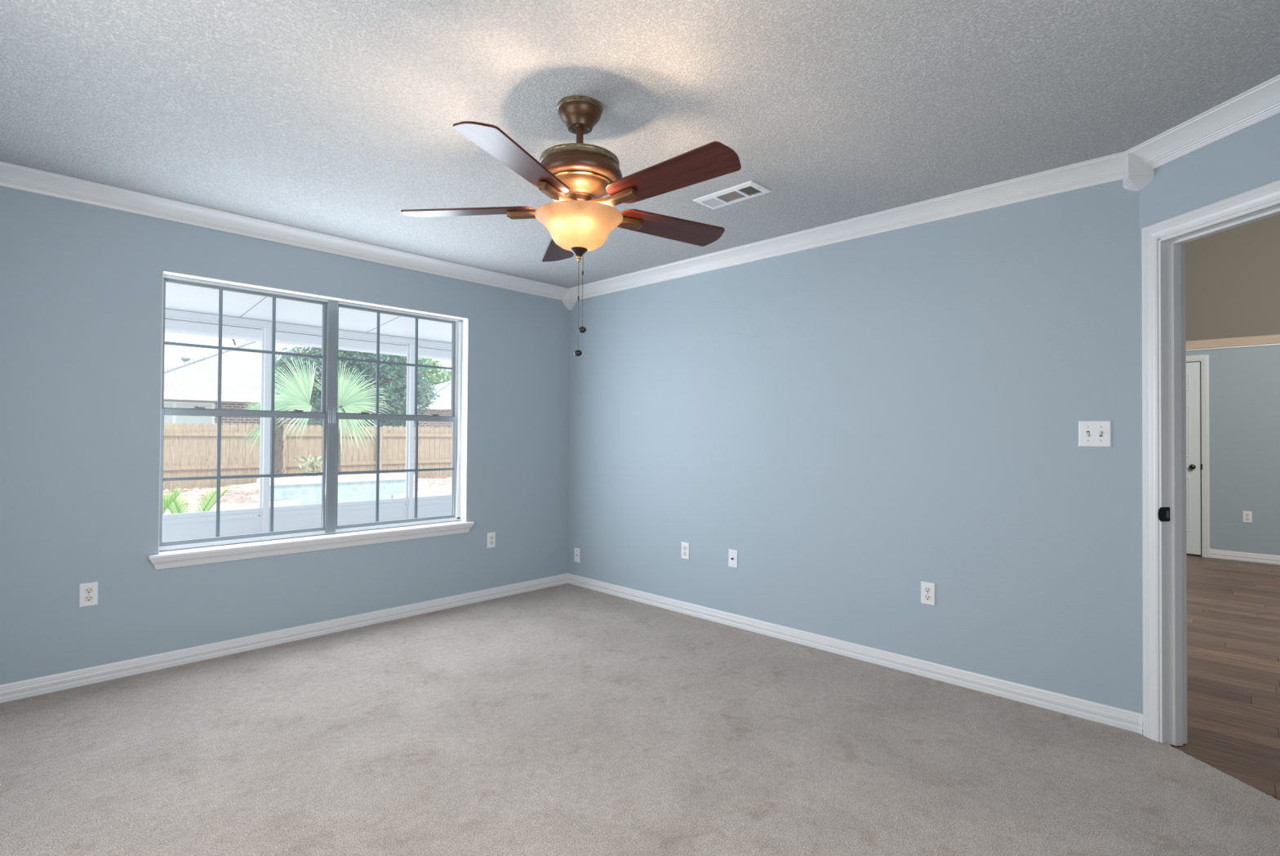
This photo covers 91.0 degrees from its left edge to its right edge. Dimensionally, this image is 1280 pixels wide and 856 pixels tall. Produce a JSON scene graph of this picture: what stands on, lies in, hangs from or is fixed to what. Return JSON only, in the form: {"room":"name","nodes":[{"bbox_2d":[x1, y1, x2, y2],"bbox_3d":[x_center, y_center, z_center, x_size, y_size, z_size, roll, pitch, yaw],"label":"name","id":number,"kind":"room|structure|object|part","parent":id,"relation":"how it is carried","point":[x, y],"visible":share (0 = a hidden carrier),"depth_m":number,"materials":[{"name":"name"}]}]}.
{"room":"empty bedroom","nodes":[
{"label":"empty bedroom","id":0,"kind":"room"},
{"bbox_2d":[0,186,569,684],"bbox_3d":[-1.969,-0.001,3.973,0.160,2.580,4.030,0,-1,44],"label":"wall","id":1,"kind":"structure","parent":0,"point":[81,284],"depth_m":3.26,"materials":[{"name":"blue paint"}]},
{"bbox_2d":[79,581,97,607],"bbox_3d":[-2.704,0.816,3.084,0.008,0.114,0.070,0,-1,44],"label":"wall outlet","id":2,"kind":"object","parent":1,"relation":"attached to","point":[88,592],"visible":1,"depth_m":3.08,"materials":[{"name":"white plastic"}]},
{"bbox_2d":[84,595,93,601],"bbox_3d":[-2.703,0.836,3.082,0.002,0.028,0.034,0,-1,44],"label":"receptacle","id":3,"kind":"object","parent":2,"relation":"attached to","point":[86,597],"depth_m":3.08,"materials":[{"name":"white plastic"}]},
{"bbox_2d":[84,586,93,593],"bbox_3d":[-2.702,0.797,3.082,0.002,0.028,0.034,0,-1,44],"label":"receptacle","id":4,"kind":"object","parent":2,"relation":"attached to","point":[86,589],"depth_m":3.08,"materials":[{"name":"white plastic"}]},
{"bbox_2d":[0,573,567,702],"bbox_3d":[-1.915,1.230,3.897,0.014,0.079,3.789,0,-1,44],"label":"baseboard","id":5,"kind":"structure","parent":1,"relation":"attached to","point":[20,689],"depth_m":3.55,"materials":[{"name":"white paint"}]},
{"bbox_2d":[0,160,568,300],"bbox_3d":[-1.868,-1.127,3.896,0.100,0.086,3.789,0,-1,44],"label":"crown molding","id":6,"kind":"structure","parent":1,"relation":"attached to","point":[14,176],"depth_m":3.52,"materials":[{"name":"white paint"}]},
{"bbox_2d":[147,270,474,569],"bbox_3d":[-1.930,-0.032,3.984,0.198,1.566,1.892,0,-1,44],"label":"window","id":7,"kind":"structure","parent":1,"relation":"in","point":[329,414],"depth_m":3.98,"materials":[{"name":"white paint"}]},
{"bbox_3d":[-2.285,0.272,3.674,0.023,0.740,0.841,0,-1,44],"label":"sash","id":8,"kind":"part","parent":7,"relation":"part of","materials":[{"name":"clear glass"}]},
{"bbox_3d":[-2.300,-0.440,3.701,0.023,0.737,0.841,0,-1,44],"label":"sash","id":9,"kind":"part","parent":7,"relation":"part of","materials":[{"name":"clear glass"}]},
{"bbox_3d":[-1.909,0.682,3.950,0.127,0.020,1.892,0,-1,44],"label":"sill","id":10,"kind":"part","parent":7,"relation":"part of","materials":[{"name":"white paint"}]},
{"bbox_3d":[-1.657,0.284,4.326,0.023,0.740,0.846,0,-1,44],"label":"sash","id":11,"kind":"part","parent":7,"relation":"part of","materials":[{"name":"clear glass"}]},
{"bbox_3d":[-1.671,-0.427,4.353,0.023,0.737,0.846,0,-1,44],"label":"sash","id":12,"kind":"part","parent":7,"relation":"part of","materials":[{"name":"clear glass"}]},
{"bbox_2d":[487,531,495,547],"bbox_3d":[-1.118,0.843,4.729,0.008,0.114,0.070,0,-1,44],"label":"wall outlet","id":13,"kind":"object","parent":1,"relation":"attached to","point":[491,535],"visible":1,"depth_m":4.73,"materials":[{"name":"white plastic"}]},
{"bbox_2d":[562,290,576,310],"bbox_3d":[-0.588,-1.067,5.233,0.085,0.154,0.085,0,-1,44],"label":"block","id":14,"kind":"object","parent":1,"relation":"attached to","point":[569,300],"visible":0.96,"depth_m":5.21,"materials":[{"name":"white paint"}]},
{"bbox_2d":[0,0,1279,288],"bbox_3d":[-0.222,-1.229,2.312,4.670,0.100,3.790,0,-1,44],"label":"ceiling","id":15,"kind":"structure","parent":0,"point":[335,117],"depth_m":2.23,"materials":[{"name":"white paint"}]},
{"bbox_2d":[400,95,741,355],"bbox_3d":[-0.185,-0.720,2.289,1.236,0.916,1.260,0,-1,44],"label":"ceiling fan","id":16,"kind":"object","parent":15,"relation":"hanging from","point":[576,175],"visible":1,"depth_m":2.20,"materials":[{"name":"brown wood"}]},
{"bbox_3d":[-0.635,-0.801,2.330,0.495,0.007,0.150,-1,11,3],"label":"blade","id":17,"kind":"part","parent":16,"relation":"part of","materials":[{"name":"brown wood"}]},
{"bbox_3d":[-0.373,-0.817,1.923,0.150,0.007,0.495,12,3,21],"label":"blade","id":18,"kind":"part","parent":16,"relation":"part of","materials":[{"name":"brown wood"}]},
{"bbox_3d":[-0.328,-0.794,2.706,0.150,0.007,0.495,-13,2,-15],"label":"blade","id":19,"kind":"part","parent":16,"relation":"part of","materials":[{"name":"brown wood"}]},
{"bbox_3d":[-0.227,-0.274,2.301,0.029,0.023,0.029,0,-1,44],"label":"pull knob","id":20,"kind":"part","parent":16,"relation":"part of","materials":[{"name":"black metal"}]},
{"bbox_3d":[-0.226,-0.441,2.303,0.003,0.335,0.003,0,-1,-1],"label":"pull chain","id":21,"kind":"part","parent":16,"relation":"part of","materials":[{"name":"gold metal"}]},
{"bbox_3d":[-0.224,-0.716,2.306,0.323,0.120,0.323,0,-1,44],"label":"lamp shade","id":22,"kind":"part","parent":16,"relation":"part of","materials":[{"name":"orange glass"}]},
{"bbox_3d":[-0.211,-0.504,2.309,0.003,0.289,0.003,0,-1,-1],"label":"pull chain","id":23,"kind":"part","parent":16,"relation":"part of","materials":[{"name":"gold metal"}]},
{"bbox_3d":[-0.212,-0.360,2.307,0.029,0.023,0.029,0,-1,44],"label":"pull knob","id":24,"kind":"part","parent":16,"relation":"part of","materials":[{"name":"black metal"}]},
{"bbox_3d":[-0.223,-0.864,2.308,0.224,0.046,0.224,0,-1,44],"label":"motor","id":25,"kind":"part","parent":16,"relation":"part of","materials":[{"name":"brown metal"}]},
{"bbox_3d":[0.124,-0.804,2.530,0.495,0.007,0.150,0,-15,-33],"label":"blade","id":26,"kind":"part","parent":16,"relation":"part of","materials":[{"name":"brown wood"}]},
{"bbox_3d":[0.096,-0.819,2.046,0.495,0.007,0.150,-2,-15,39],"label":"blade","id":27,"kind":"part","parent":16,"relation":"part of","materials":[{"name":"brown wood"}]},
{"bbox_2d":[693,180,771,208],"bbox_3d":[0.457,-1.159,3.149,0.356,0.009,0.175,0,-1,44],"label":"ceiling vent","id":28,"kind":"object","parent":15,"relation":"in","point":[748,189],"visible":1,"depth_m":3.13,"materials":[{"name":"white metal"}]},
{"bbox_2d":[0,555,1279,855],"bbox_3d":[2.889,1.326,3.848,7.000,0.050,10.390,0,-1,44],"label":"floor","id":29,"kind":"structure","parent":0,"point":[563,719],"depth_m":2.46,"materials":[{"name":"beige carpet"}]},
{"bbox_2d":[568,179,1141,712],"bbox_3d":[0.815,-1.001,4.019,3.792,4.620,0.115,0,-1,44],"label":"wall","id":30,"kind":"structure","parent":0,"point":[865,420],"depth_m":3.36,"materials":[{"name":"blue paint"}]},
{"bbox_2d":[573,547,579,562],"bbox_3d":[-0.521,1.048,5.183,0.066,0.114,0.007,0,-1,44],"label":"jack plate","id":31,"kind":"object","parent":30,"relation":"attached to","point":[576,558],"visible":1,"depth_m":5.18,"materials":[{"name":"white plastic"}]},
{"bbox_2d":[681,542,688,559],"bbox_3d":[0.314,0.855,4.381,0.070,0.114,0.008,0,-1,44],"label":"wall outlet","id":32,"kind":"object","parent":30,"relation":"attached to","point":[685,545],"visible":1,"depth_m":4.38,"materials":[{"name":"white plastic"}]},
{"bbox_2d":[728,548,737,568],"bbox_3d":[0.602,0.852,4.097,0.070,0.114,0.018,0,-1,44],"label":"plate","id":33,"kind":"object","parent":30,"relation":"attached to","point":[732,553],"visible":1,"depth_m":4.09,"materials":[{"name":"white plastic"}]},
{"bbox_2d":[568,151,1127,300],"bbox_3d":[0.734,-1.109,3.950,3.772,0.086,0.100,0,-1,44],"label":"crown molding","id":34,"kind":"structure","parent":30,"relation":"attached to","point":[1108,168],"depth_m":3.35,"materials":[{"name":"white paint"}]},
{"bbox_2d":[567,573,1142,733],"bbox_3d":[0.750,1.248,3.944,3.786,0.079,0.023,0,-1,44],"label":"baseboard","id":35,"kind":"structure","parent":30,"relation":"attached to","point":[1126,719],"depth_m":3.33,"materials":[{"name":"white paint"}]},
{"bbox_2d":[920,581,935,605],"bbox_3d":[1.488,0.856,3.250,0.070,0.114,0.008,0,-1,44],"label":"wall outlet","id":36,"kind":"object","parent":30,"relation":"attached to","point":[927,588],"visible":1,"depth_m":3.25,"materials":[{"name":"white plastic"}]},
{"bbox_2d":[924,594,931,599],"bbox_3d":[1.486,0.875,3.248,0.034,0.028,0.002,0,-1,44],"label":"receptacle","id":37,"kind":"object","parent":36,"relation":"attached to","point":[926,597],"depth_m":3.25,"materials":[{"name":"white plastic"}]},
{"bbox_2d":[924,586,931,592],"bbox_3d":[1.486,0.836,3.248,0.034,0.028,0.002,0,-1,44],"label":"receptacle","id":38,"kind":"object","parent":36,"relation":"attached to","point":[926,589],"depth_m":3.25,"materials":[{"name":"white plastic"}]},
{"bbox_2d":[1078,420,1111,446],"bbox_3d":[2.000,0.026,2.766,0.118,0.114,0.016,0,-1,44],"label":"light switch","id":39,"kind":"object","parent":30,"relation":"attached to","point":[1091,433],"visible":1,"depth_m":2.77,"materials":[{"name":"white plastic"}]},
{"bbox_2d":[1139,114,1279,713],"bbox_3d":[2.261,-1.015,2.106,0.115,4.620,1.166,0,-1,-8],"label":"wall","id":40,"kind":"structure","parent":0,"point":[1246,159],"depth_m":2.40,"materials":[{"name":"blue paint"}]},
{"bbox_2d":[1122,151,1155,191],"bbox_3d":[2.094,-1.083,2.664,0.099,0.148,0.099,0,-1,9],"label":"block","id":41,"kind":"object","parent":40,"relation":"attached to","point":[1138,175],"visible":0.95,"depth_m":2.62,"materials":[{"name":"white paint"}]},
{"bbox_2d":[1125,74,1279,168],"bbox_3d":[2.153,-1.121,2.103,0.100,0.086,1.145,0,-1,-8],"label":"crown molding","id":42,"kind":"structure","parent":40,"relation":"attached to","point":[1260,103],"depth_m":2.32,"materials":[{"name":"white paint"}]},
{"bbox_2d":[1141,179,1279,745],"bbox_3d":[2.241,0.219,2.177,0.149,2.134,0.953,0,-1,-8],"label":"door frame","id":43,"kind":"structure","parent":40,"relation":"in","point":[1163,260],"depth_m":2.57,"materials":[{"name":"white paint"}]},
{"bbox_3d":[2.139,0.352,2.566,0.054,0.058,0.002,0,-1,-8],"label":"strike plate","id":44,"kind":"part","parent":43,"relation":"part of","materials":[{"name":"black metal"}]},
{"bbox_2d":[1185,213,1279,341],"bbox_3d":[6.919,-2.084,6.966,5.500,2.500,0.100,0,-1,44],"label":"wall","id":45,"kind":"structure","parent":0,"point":[1233,275],"depth_m":7.09,"materials":[{"name":"beige paint"}]},
{"bbox_2d":[1186,344,1279,555],"bbox_3d":[6.390,0.278,6.404,5.500,2.255,0.120,0,-1,44],"label":"wall","id":46,"kind":"structure","parent":0,"point":[1244,382],"depth_m":6.47,"materials":[{"name":"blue paint"}]},
{"bbox_2d":[1186,354,1209,557],"bbox_3d":[5.688,0.296,6.949,0.898,2.147,0.068,0,-1,44],"label":"door","id":47,"kind":"structure","parent":46,"relation":"in","point":[1197,478],"depth_m":6.72,"materials":[{"name":"white paint"}]},
{"bbox_3d":[5.706,0.267,6.969,0.602,1.705,0.004,0,-1,44],"label":"raised panel","id":48,"kind":"part","parent":47,"relation":"part of","materials":[{"name":"white paint"}]},
{"bbox_3d":[5.912,0.416,6.727,0.054,0.054,0.062,0,-1,44],"label":"knob","id":49,"kind":"part","parent":47,"relation":"part of","materials":[{"name":"black metal"}]},
{"bbox_2d":[1186,342,1279,351],"bbox_3d":[6.351,-0.842,6.370,5.500,0.018,0.012,0,-1,44],"label":"trim","id":50,"kind":"structure","parent":46,"relation":"attached to","point":[1273,344],"depth_m":6.53,"materials":[{"name":"white paint"}]},
{"bbox_2d":[1186,333,1279,349],"bbox_3d":[6.348,-0.894,6.367,5.500,0.086,0.022,0,-1,44],"label":"trim","id":51,"kind":"structure","parent":46,"relation":"attached to","point":[1268,339],"depth_m":6.53,"materials":[{"name":"brown wood"}]},
{"bbox_2d":[1208,548,1279,564],"bbox_3d":[7.166,1.318,5.542,3.192,0.089,0.014,0,-1,44],"label":"baseboard","id":52,"kind":"structure","parent":46,"relation":"attached to","point":[1218,553],"depth_m":6.46,"materials":[{"name":"white paint"}]},
{"bbox_2d":[1242,511,1252,522],"bbox_3d":[6.234,0.913,6.452,0.070,0.114,0.008,0,-1,44],"label":"wall outlet","id":53,"kind":"object","parent":46,"relation":"attached to","point":[1246,515],"visible":1,"depth_m":6.45,"materials":[{"name":"white plastic"}]},
{"label":"outside","id":54,"kind":"structure","parent":0,"visible":0},
{"bbox_3d":[-17.063,1.772,31.541,59.830,0.300,75.000,0,-1,44],"label":"ground","id":55,"kind":"structure","parent":54,"visible":0},
{"bbox_2d":[240,355,315,477],"bbox_3d":[-6.776,0.004,11.810,1.274,2.896,0.821,1,-1,-32],"label":"fan palm","id":56,"kind":"object","parent":55,"relation":"on","point":[297,393],"visible":0.56,"depth_m":11.80,"materials":[{"name":"green plant"}]},
{"bbox_2d":[164,340,448,475],"bbox_3d":[-13.992,-0.902,23.342,9.450,4.891,9.814,0,-1,44],"label":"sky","id":57,"kind":"structure","parent":55,"relation":"on","point":[188,384],"depth_m":19.14,"materials":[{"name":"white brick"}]},
{"bbox_2d":[180,355,191,361],"bbox_3d":[-14.466,-2.056,20.010,0.260,0.470,0.260,0,-1,44],"label":"roof vent","id":58,"kind":"object","parent":57,"relation":"attached to","point":[184,358],"depth_m":19.93,"materials":[{"name":"silver metal"}]},
{"bbox_3d":[-13.242,0.034,18.027,0.019,1.460,1.600,0,-1,44],"label":"pane","id":59,"kind":"part","parent":57,"relation":"part of","materials":[{"name":"grey"}]},
{"bbox_2d":[162,475,451,508],"bbox_3d":[-7.153,1.331,13.314,2.100,0.307,14.500,0,-1,44],"label":"straw","id":60,"kind":"object","parent":55,"relation":"on","point":[248,493],"visible":0.17,"depth_m":12.54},
{"bbox_2d":[293,453,322,476],"bbox_3d":[-7.264,0.933,13.793,0.732,0.781,0.727,0,-1,44],"label":"shrub","id":61,"kind":"object","parent":60,"relation":"on","point":[313,463],"visible":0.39,"depth_m":13.68,"materials":[{"name":"green plant"}]},
{"bbox_2d":[163,422,452,492],"bbox_3d":[-8.311,0.684,13.765,0.152,1.562,16.524,0,-1,44],"label":"privacy fence","id":62,"kind":"object","parent":55,"relation":"on","point":[199,441],"visible":0.23,"depth_m":14.14,"materials":[{"name":"brown wood"}]},
{"bbox_3d":[-7.985,0.761,14.057,0.090,1.420,0.090,0,-1,44],"label":"fence post","id":63,"kind":"part","parent":62,"relation":"part of","materials":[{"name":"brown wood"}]},
{"bbox_3d":[-8.344,0.826,13.777,0.038,0.088,16.500,0,-1,44],"label":"rail","id":64,"kind":"part","parent":62,"relation":"part of","materials":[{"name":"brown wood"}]},
{"bbox_3d":[-8.340,0.136,13.785,0.038,0.088,16.500,0,-1,44],"label":"rail","id":65,"kind":"part","parent":62,"relation":"part of","materials":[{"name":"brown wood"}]},
{"bbox_3d":[-6.473,0.790,15.627,0.090,1.420,0.090,0,-1,44],"label":"fence post","id":66,"kind":"part","parent":62,"relation":"part of","materials":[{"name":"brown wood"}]},
{"bbox_2d":[164,490,451,514],"bbox_3d":[-2.609,1.438,9.973,9.080,0.039,20.000,0,-1,44],"label":"floor","id":67,"kind":"structure","parent":55,"relation":"on","point":[443,492],"depth_m":11.30,"materials":[{"name":"white concrete"}]},
{"bbox_2d":[162,486,184,514],"bbox_3d":[-5.217,0.996,6.606,0.703,0.726,0.691,0,-1,44],"label":"sago palm","id":68,"kind":"object","parent":67,"relation":"on","point":[167,504],"visible":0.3,"depth_m":6.67,"materials":[{"name":"green plant"}]},
{"bbox_2d":[162,485,229,514],"bbox_3d":[-4.959,1.009,6.965,0.633,0.713,0.681,0,-1,44],"label":"sago palm","id":69,"kind":"object","parent":67,"relation":"on","point":[178,509],"visible":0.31,"depth_m":7.09,"materials":[{"name":"green plant"}]},
{"bbox_2d":[162,281,452,541],"bbox_3d":[-1.209,0.012,7.261,3.290,2.764,14.000,0,-1,44],"label":"enclosure","id":70,"kind":"object","parent":67,"relation":"on","point":[189,309],"visible":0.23,"depth_m":6.37,"materials":[{"name":"white metal"}]},
{"bbox_3d":[-4.294,1.088,5.757,0.032,0.514,1.470,0,-1,44],"label":"kick panel","id":71,"kind":"part","parent":70,"relation":"part of","materials":[{"name":"white metal"}]},
{"bbox_3d":[-4.295,0.809,5.763,0.044,0.042,1.470,0,-1,44],"label":"rail","id":72,"kind":"part","parent":70,"relation":"part of","materials":[{"name":"white"}]},
{"bbox_3d":[-4.300,-0.117,5.785,0.018,1.810,1.470,0,-1,44],"label":"screen frame","id":73,"kind":"part","parent":70,"relation":"part of","materials":[{"name":"white metal"}]},
{"bbox_3d":[-3.763,0.176,6.318,0.075,2.376,0.050,0,-1,44],"label":"post","id":74,"kind":"part","parent":70,"relation":"part of","materials":[{"name":"white metal"}]},
{"bbox_3d":[-1.201,-1.187,7.276,3.290,0.366,14.000,0,-1,44],"label":"roof panel","id":75,"kind":"part","parent":70,"relation":"part of","materials":[{"name":"white"}]},
{"bbox_3d":[-3.240,0.830,6.858,0.044,0.042,1.470,0,-1,44],"label":"rail","id":76,"kind":"part","parent":70,"relation":"part of","materials":[{"name":"white metal"}]},
{"bbox_3d":[-3.239,1.109,6.852,0.032,0.514,1.470,0,-1,44],"label":"kick panel","id":77,"kind":"part","parent":70,"relation":"part of","materials":[{"name":"white"}]},
{"bbox_3d":[-3.244,-0.096,6.880,0.018,1.810,1.470,0,-1,44],"label":"screen frame","id":78,"kind":"part","parent":70,"relation":"part of","materials":[{"name":"white metal"}]},
{"bbox_3d":[-2.708,0.197,7.413,0.075,2.376,0.050,0,-1,44],"label":"post","id":79,"kind":"part","parent":70,"relation":"part of","materials":[{"name":"white metal"}]},
{"bbox_3d":[-2.185,0.850,7.953,0.044,0.042,1.469,0,-1,44],"label":"rail","id":80,"kind":"part","parent":70,"relation":"part of","materials":[{"name":"white metal"}]},
{"bbox_3d":[-2.184,1.129,7.947,0.032,0.514,1.469,0,-1,44],"label":"kick panel","id":81,"kind":"part","parent":70,"relation":"part of","materials":[{"name":"white"}]},
{"bbox_3d":[-2.189,-0.076,7.974,0.018,1.810,1.469,0,-1,44],"label":"screen frame","id":82,"kind":"part","parent":70,"relation":"part of","materials":[{"name":"white metal"}]},
{"bbox_2d":[257,472,418,506],"bbox_3d":[-5.099,1.122,10.857,0.650,0.580,2.528,0,-1,44],"label":"wall","id":83,"kind":"structure","parent":67,"relation":"on","point":[306,490],"depth_m":10.74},
{"bbox_2d":[313,362,392,475],"bbox_3d":[-5.844,0.034,12.800,0.962,2.873,1.511,0,-1,44],"label":"fan palm","id":84,"kind":"object","parent":55,"relation":"on","point":[353,399],"visible":0.53,"depth_m":12.65,"materials":[{"name":"green plant"}]},
{"bbox_2d":[271,344,439,426],"bbox_3d":[-7.798,-1.039,17.395,4.658,5.110,2.358,1,-1,-41],"label":"magnolia tree","id":85,"kind":"object","parent":55,"relation":"on","point":[394,384],"visible":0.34,"depth_m":17.10,"materials":[{"name":"green plant"}]},
{"bbox_2d":[364,353,451,385],"bbox_3d":[-13.010,-2.026,35.582,3.231,7.455,6.481,0,-1,44],"label":"tree","id":86,"kind":"object","parent":55,"relation":"on","point":[436,378],"visible":0.09,"depth_m":36.09,"materials":[{"name":"green plant"}]},
{"bbox_2d":[425,379,452,428],"bbox_3d":[-6.891,-0.381,34.381,7.550,4.211,14.850,0,-1,44],"label":"house","id":87,"kind":"structure","parent":55,"relation":"on","point":[444,389],"depth_m":28.06,"materials":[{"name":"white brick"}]}
]}

